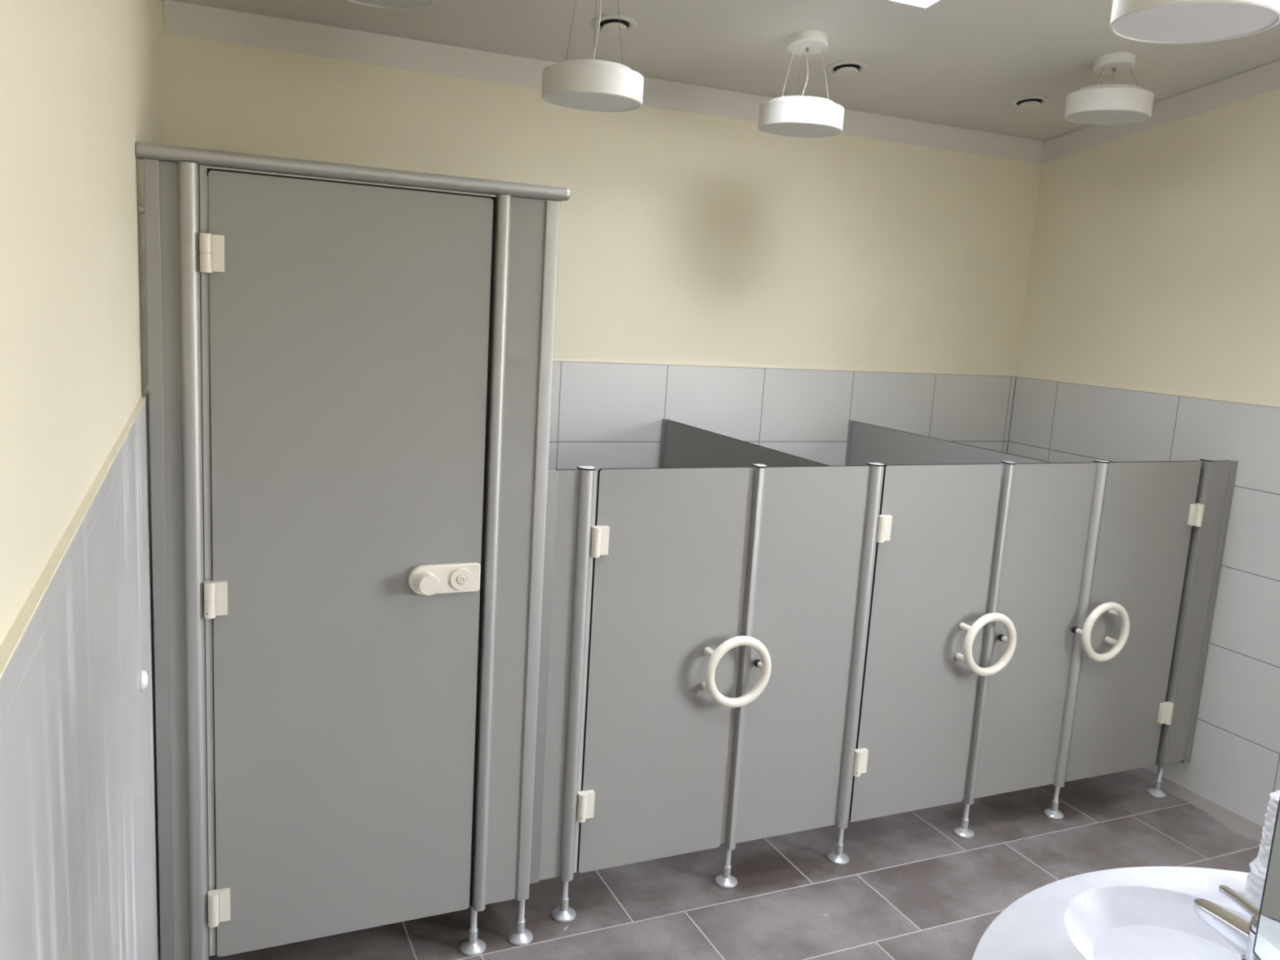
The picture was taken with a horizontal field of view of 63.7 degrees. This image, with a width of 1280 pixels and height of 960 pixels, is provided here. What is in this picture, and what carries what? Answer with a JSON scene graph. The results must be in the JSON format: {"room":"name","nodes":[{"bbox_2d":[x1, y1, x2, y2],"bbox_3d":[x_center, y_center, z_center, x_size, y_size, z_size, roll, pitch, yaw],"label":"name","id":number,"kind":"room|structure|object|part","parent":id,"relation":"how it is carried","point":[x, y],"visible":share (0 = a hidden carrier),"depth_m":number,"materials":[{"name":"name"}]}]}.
{"room":"kindergarten restroom","nodes":[
{"label":"kindergarten restroom","id":0,"kind":"room"},
{"bbox_2d":[0,0,160,959],"bbox_3d":[-0.534,-0.120,0.697,0.200,3.348,5.835,-1,11,-23],"label":"wall","id":1,"kind":"structure","parent":0,"point":[79,864],"depth_m":1.06,"materials":[{"name":"beige paint"}]},
{"bbox_2d":[140,669,148,690],"bbox_3d":[-0.923,0.372,1.917,0.013,0.039,0.039,-1,11,-25],"label":"bumper cover","id":2,"kind":"object","parent":1,"relation":"attached to","point":[144,676],"visible":1,"depth_m":1.90,"materials":[{"name":"white paint"}]},
{"bbox_2d":[156,0,1041,782],"bbox_3d":[0.060,-0.240,4.095,3.925,2.511,0.200,-1,11,-25],"label":"wall","id":3,"kind":"structure","parent":0,"point":[726,276],"depth_m":3.98,"materials":[{"name":"beige paint"}]},
{"bbox_2d":[164,0,1044,164],"bbox_3d":[0.177,-1.416,3.810,3.520,0.095,0.003,-1,11,-25],"label":"trim","id":4,"kind":"structure","parent":3,"relation":"attached to","point":[181,19],"depth_m":3.48,"materials":[{"name":"white paint"}]},
{"bbox_2d":[659,418,830,468],"bbox_3d":[0.290,0.424,3.601,0.020,1.148,1.108,-1,11,-25],"label":"divider panel","id":5,"kind":"object","parent":3,"relation":"attached to","point":[682,446],"visible":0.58,"depth_m":3.65,"materials":[{"name":"grey laminate"}]},
{"bbox_2d":[844,420,1050,465],"bbox_3d":[1.089,0.410,3.966,0.020,1.148,1.108,-1,11,-25],"label":"divider panel","id":6,"kind":"object","parent":3,"relation":"attached to","point":[866,443],"visible":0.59,"depth_m":4.03,"materials":[{"name":"grey laminate"}]},
{"bbox_2d":[160,0,1279,141],"bbox_3d":[1.238,-1.475,1.245,4.112,1.065,5.825,-1,11,-25],"label":"ceiling","id":7,"kind":"structure","parent":0,"point":[962,64],"depth_m":3.43,"materials":[{"name":"white paint"}]},
{"bbox_2d":[346,0,435,8],"bbox_3d":[-0.666,-1.344,2.649,0.280,0.176,0.280,-1,11,-25],"label":"pendant lamp","id":8,"kind":"object","parent":7,"relation":"hanging from","point":[391,4],"visible":1,"depth_m":2.75,"materials":[{"name":"white paint"}]},
{"bbox_2d":[541,0,644,111],"bbox_3d":[-0.122,-1.242,2.821,0.280,0.397,0.280,-1,11,-25],"label":"pendant lamp","id":9,"kind":"object","parent":7,"relation":"hanging from","point":[593,85],"visible":1,"depth_m":2.75,"materials":[{"name":"white paint"}]},
{"bbox_2d":[543,92,639,111],"bbox_3d":[-0.133,-1.050,2.854,0.267,0.002,0.267,11,12,37],"label":"diffuser","id":10,"kind":"object","parent":9,"relation":"attached to","point":[584,101],"depth_m":2.84,"materials":[{"name":"white plastic"}]},
{"bbox_3d":[-0.131,-1.092,2.847,0.280,0.092,0.280,-1,11,-25],"label":"lamp shade","id":11,"kind":"part","parent":9,"relation":"part of","materials":[{"name":"white paint"}]},
{"bbox_3d":[-0.115,-1.260,2.813,0.015,0.253,0.018,-1,11,-25],"label":"lamp cord","id":12,"kind":"part","parent":9,"relation":"part of","materials":[{"name":"white plastic"}]},
{"bbox_2d":[591,14,636,34],"bbox_3d":[-0.081,-1.438,3.262,0.144,0.034,0.143,-1,11,-25],"label":"ceiling vent","id":13,"kind":"object","parent":7,"relation":"in","point":[609,24],"visible":0.95,"depth_m":3.24,"materials":[{"name":"white plastic"}]},
{"bbox_2d":[757,30,844,137],"bbox_3d":[0.541,-1.311,3.402,0.280,0.301,0.280,-1,11,-25],"label":"pendant lamp","id":14,"kind":"object","parent":7,"relation":"hanging from","point":[802,116],"visible":1,"depth_m":3.33,"materials":[{"name":"white paint"}]},
{"bbox_2d":[759,123,840,137],"bbox_3d":[0.532,-1.166,3.427,0.267,0.002,0.267,4,10,3],"label":"diffuser","id":15,"kind":"object","parent":14,"relation":"attached to","point":[788,130],"depth_m":3.42,"materials":[{"name":"white plastic"}]},
{"bbox_3d":[0.535,-1.208,3.419,0.280,0.092,0.280,-1,11,-25],"label":"lamp shade","id":16,"kind":"part","parent":14,"relation":"part of","materials":[{"name":"white paint"}]},
{"bbox_3d":[0.548,-1.329,3.394,0.015,0.158,0.018,-1,11,-25],"label":"lamp cord","id":17,"kind":"part","parent":14,"relation":"part of","materials":[{"name":"white plastic"}]},
{"bbox_2d":[826,60,867,76],"bbox_3d":[0.732,-1.453,3.647,0.144,0.034,0.143,-1,11,-25],"label":"ceiling vent","id":18,"kind":"object","parent":7,"relation":"in","point":[846,68],"visible":1,"depth_m":3.63,"materials":[{"name":"white plastic"}]},
{"bbox_2d":[1009,95,1048,109],"bbox_3d":[1.517,-1.468,4.013,0.144,0.034,0.143,-1,11,-25],"label":"ceiling vent","id":19,"kind":"object","parent":7,"relation":"in","point":[1030,102],"visible":1,"depth_m":3.99,"materials":[{"name":"white"}]},
{"bbox_2d":[1063,52,1154,124],"bbox_3d":[1.639,-1.368,3.583,0.280,0.204,0.280,-1,11,-25],"label":"pendant lamp","id":20,"kind":"object","parent":7,"relation":"hanging from","point":[1102,104],"visible":1,"depth_m":3.51,"materials":[{"name":"white paint"}]},
{"bbox_2d":[1066,110,1149,124],"bbox_3d":[1.633,-1.271,3.600,0.267,0.002,0.267,4,10,3],"label":"diffuser","id":21,"kind":"object","parent":20,"relation":"attached to","point":[1085,117],"depth_m":3.59,"materials":[{"name":"white plastic"}]},
{"bbox_3d":[1.636,-1.313,3.593,0.280,0.092,0.280,-1,11,-25],"label":"lamp shade","id":22,"kind":"part","parent":20,"relation":"part of","materials":[{"name":"white paint"}]},
{"bbox_3d":[1.646,-1.386,3.575,0.015,0.062,0.018,-1,11,-25],"label":"lamp cord","id":23,"kind":"part","parent":20,"relation":"part of","materials":[{"name":"white plastic"}]},
{"bbox_2d":[1109,0,1279,44],"bbox_3d":[1.026,-1.117,1.828,0.280,0.583,0.280,-1,11,-25],"label":"pendant lamp","id":24,"kind":"object","parent":7,"relation":"hanging from","point":[1153,21],"visible":1,"depth_m":1.86,"materials":[{"name":"white paint"}]},
{"bbox_2d":[208,767,1262,959],"bbox_3d":[1.057,1.555,1.764,4.112,0.120,5.825,-1,11,-25],"label":"floor","id":25,"kind":"structure","parent":0,"point":[909,887],"depth_m":3.10,"materials":[{"name":"tile"}]},
{"bbox_2d":[135,142,570,959],"bbox_3d":[-0.881,0.179,2.933,0.930,1.966,1.248,-1,11,-25],"label":"door","id":26,"kind":"structure","parent":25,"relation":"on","point":[381,354],"depth_m":2.39,"materials":[{"name":"grey laminate"}]},
{"bbox_3d":[-1.020,0.239,2.263,0.037,1.812,0.013,-1,11,-25],"label":"filler panel","id":27,"kind":"part","parent":26,"relation":"part of","materials":[{"name":"grey laminate"}]},
{"bbox_3d":[-0.983,0.241,2.270,0.039,1.816,0.040,-1,11,-25],"label":"post","id":28,"kind":"part","parent":26,"relation":"part of","materials":[{"name":"silver metal"}]},
{"bbox_3d":[-0.673,0.238,2.418,0.611,1.804,0.013,-1,11,-25],"label":"door","id":29,"kind":"part","parent":26,"relation":"part of","materials":[{"name":"grey laminate"}]},
{"bbox_3d":[-0.591,-0.673,2.266,0.930,0.030,0.048,-1,11,-25],"label":"head rail","id":30,"kind":"part","parent":26,"relation":"part of","materials":[{"name":"silver metal"}]},
{"bbox_3d":[-0.504,0.245,2.446,0.050,0.050,0.044,-1,11,-25],"label":"lock knob","id":31,"kind":"part","parent":26,"relation":"part of","materials":[{"name":"white plastic"}]},
{"bbox_3d":[-0.473,0.238,2.493,0.174,0.072,0.018,-1,11,-25],"label":"lock plate","id":32,"kind":"part","parent":26,"relation":"part of","materials":[{"name":"white plastic"}]},
{"bbox_3d":[-0.369,0.230,2.552,0.032,1.816,0.036,-1,11,-25],"label":"post","id":33,"kind":"part","parent":26,"relation":"part of","materials":[{"name":"silver metal"}]},
{"bbox_3d":[-0.318,0.226,2.584,0.088,1.812,0.013,-1,11,-25],"label":"panel","id":34,"kind":"part","parent":26,"relation":"part of","materials":[{"name":"grey laminate"}]},
{"bbox_3d":[-0.269,0.226,2.619,0.034,1.812,0.048,-1,11,-25],"label":"corner post","id":35,"kind":"part","parent":26,"relation":"part of","materials":[{"name":"silver metal"}]},
{"bbox_2d":[529,463,871,922],"bbox_3d":[0.184,0.593,2.930,1.035,1.279,0.109,-1,11,-25],"label":"door","id":36,"kind":"structure","parent":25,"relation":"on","point":[698,624],"depth_m":2.91,"materials":[{"name":"grey laminate"}]},
{"bbox_3d":[-0.219,0.538,2.760,0.067,1.148,0.013,-1,11,-25],"label":"panel","id":37,"kind":"part","parent":36,"relation":"part of","materials":[{"name":"grey laminate"}]},
{"bbox_3d":[-0.171,0.540,2.772,0.039,1.156,0.040,-1,11,-25],"label":"post","id":38,"kind":"part","parent":36,"relation":"part of","materials":[{"name":"silver metal"}]},
{"bbox_3d":[0.065,0.533,2.886,0.453,1.149,0.013,-1,11,-25],"label":"door","id":39,"kind":"part","parent":36,"relation":"part of","materials":[{"name":"grey laminate"}]},
{"bbox_3d":[0.271,0.540,2.937,0.212,0.212,0.069,-1,11,-25],"label":"ring handle","id":40,"kind":"part","parent":36,"relation":"part of","materials":[{"name":"white plastic"}]},
{"bbox_3d":[0.306,0.531,2.990,0.030,1.156,0.039,-1,11,-25],"label":"post","id":41,"kind":"part","parent":36,"relation":"part of","materials":[{"name":"silver metal"}]},
{"bbox_3d":[0.482,0.525,3.081,0.366,1.148,0.013,-1,11,-25],"label":"panel","id":42,"kind":"part","parent":36,"relation":"part of","materials":[{"name":"grey laminate"}]},
{"bbox_2d":[827,461,1097,864],"bbox_3d":[1.072,0.577,3.337,0.936,1.279,0.109,-1,11,-25],"label":"door","id":43,"kind":"structure","parent":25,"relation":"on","point":[971,575],"depth_m":3.32,"materials":[{"name":"grey laminate"}]},
{"bbox_3d":[0.670,0.525,3.157,0.039,1.156,0.040,-1,11,-25],"label":"post","id":44,"kind":"part","parent":43,"relation":"part of","materials":[{"name":"silver metal"}]},
{"bbox_3d":[0.906,0.517,3.271,0.457,1.149,0.013,-1,11,-25],"label":"door","id":45,"kind":"part","parent":43,"relation":"part of","materials":[{"name":"grey laminate"}]},
{"bbox_3d":[1.116,0.525,3.324,0.212,0.212,0.069,-1,11,-25],"label":"ring handle","id":46,"kind":"part","parent":43,"relation":"part of","materials":[{"name":"white plastic"}]},
{"bbox_3d":[1.143,0.516,3.373,0.030,1.156,0.039,-1,11,-25],"label":"post","id":47,"kind":"part","parent":43,"relation":"part of","materials":[{"name":"silver metal"}]},
{"bbox_3d":[1.323,0.509,3.465,0.372,1.148,0.013,-1,11,-25],"label":"panel","id":48,"kind":"part","parent":43,"relation":"part of","materials":[{"name":"grey laminate"}]},
{"bbox_2d":[971,866,1251,959],"bbox_3d":[1.010,0.793,1.333,1.122,1.520,1.122,7,10,21],"label":"basin","id":49,"kind":"object","parent":25,"relation":"on","point":[1148,913],"visible":0.91,"depth_m":1.75,"materials":[{"name":"white ceramic"}]},
{"bbox_3d":[0.871,0.795,1.637,0.378,0.103,0.378,-1,11,-25],"label":"bowl","id":50,"kind":"part","parent":49,"relation":"part of","materials":[{"name":"white ceramic"}]},
{"bbox_2d":[1193,884,1259,959],"bbox_3d":[0.906,0.670,1.556,0.057,0.082,0.145,-1,11,-25],"label":"tap","id":51,"kind":"object","parent":49,"relation":"on","point":[1237,932],"visible":0.63,"depth_m":1.55,"materials":[{"name":"silver metal"}]},
{"bbox_3d":[0.899,0.687,1.572,0.040,0.042,0.116,-1,11,-25],"label":"spout","id":52,"kind":"part","parent":51,"relation":"part of","materials":[{"name":"silver metal"}]},
{"bbox_3d":[0.914,0.646,1.537,0.050,0.027,0.106,-1,11,-25],"label":"lever","id":53,"kind":"part","parent":51,"relation":"part of","materials":[{"name":"silver metal"}]},
{"bbox_2d":[1243,790,1279,908],"bbox_3d":[1.094,0.631,1.747,0.095,0.206,0.094,-1,11,-25],"label":"towel","id":54,"kind":"object","parent":49,"relation":"on","point":[1254,888],"visible":0.62,"depth_m":1.75,"materials":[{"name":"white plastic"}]},
{"bbox_2d":[1252,796,1279,959],"bbox_3d":[0.857,0.377,1.279,0.014,0.582,0.173,4,10,5],"label":"mirror","id":55,"kind":"object","parent":49,"relation":"attached to","point":[1266,946],"visible":1,"depth_m":1.38,"materials":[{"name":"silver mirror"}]},
{"bbox_2d":[1043,458,1238,819],"bbox_3d":[1.807,0.563,3.673,0.726,1.279,0.109,-1,11,-25],"label":"door","id":56,"kind":"structure","parent":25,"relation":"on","point":[1157,533],"depth_m":3.67,"materials":[{"name":"grey laminate"}]},
{"bbox_3d":[1.513,0.509,3.543,0.039,1.156,0.040,-1,11,-25],"label":"post","id":57,"kind":"part","parent":56,"relation":"part of","materials":[{"name":"silver metal"}]},
{"bbox_3d":[1.585,0.516,3.538,0.212,0.212,0.069,-1,11,-25],"label":"ring handle","id":58,"kind":"part","parent":56,"relation":"part of","materials":[{"name":"white plastic"}]},
{"bbox_3d":[1.747,0.502,3.656,0.458,1.149,0.013,-1,11,-25],"label":"door","id":59,"kind":"part","parent":56,"relation":"part of","materials":[{"name":"grey laminate"}]},
{"bbox_3d":[1.988,0.501,3.760,0.030,1.156,0.039,-1,11,-25],"label":"post","id":60,"kind":"part","parent":56,"relation":"part of","materials":[{"name":"silver metal"}]},
{"bbox_3d":[2.050,0.498,3.798,0.116,1.152,0.013,-1,11,-25],"label":"panel","id":61,"kind":"part","parent":56,"relation":"part of","materials":[{"name":"grey laminate"}]},
{"bbox_2d":[1007,87,1279,826],"bbox_3d":[2.977,-0.166,2.199,0.200,3.348,5.633,-1,11,-25],"label":"wall","id":62,"kind":"structure","parent":0,"point":[1150,331],"depth_m":3.90,"materials":[{"name":"beige paint"}]},
{"bbox_2d":[1006,376,1016,453],"bbox_3d":[1.673,0.256,4.824,0.004,1.480,0.004,-1,11,-25],"label":"trim","id":63,"kind":"structure","parent":62,"relation":"attached to","point":[1015,376],"depth_m":4.73,"materials":[{"name":"grey plastic"}]},
{"bbox_2d":[1041,59,1279,163],"bbox_3d":[2.921,-1.359,2.048,0.003,0.899,5.431,-1,11,-25],"label":"trim","id":64,"kind":"structure","parent":62,"relation":"attached to","point":[1266,77],"depth_m":3.93,"materials":[{"name":"white paint"}]}
]}

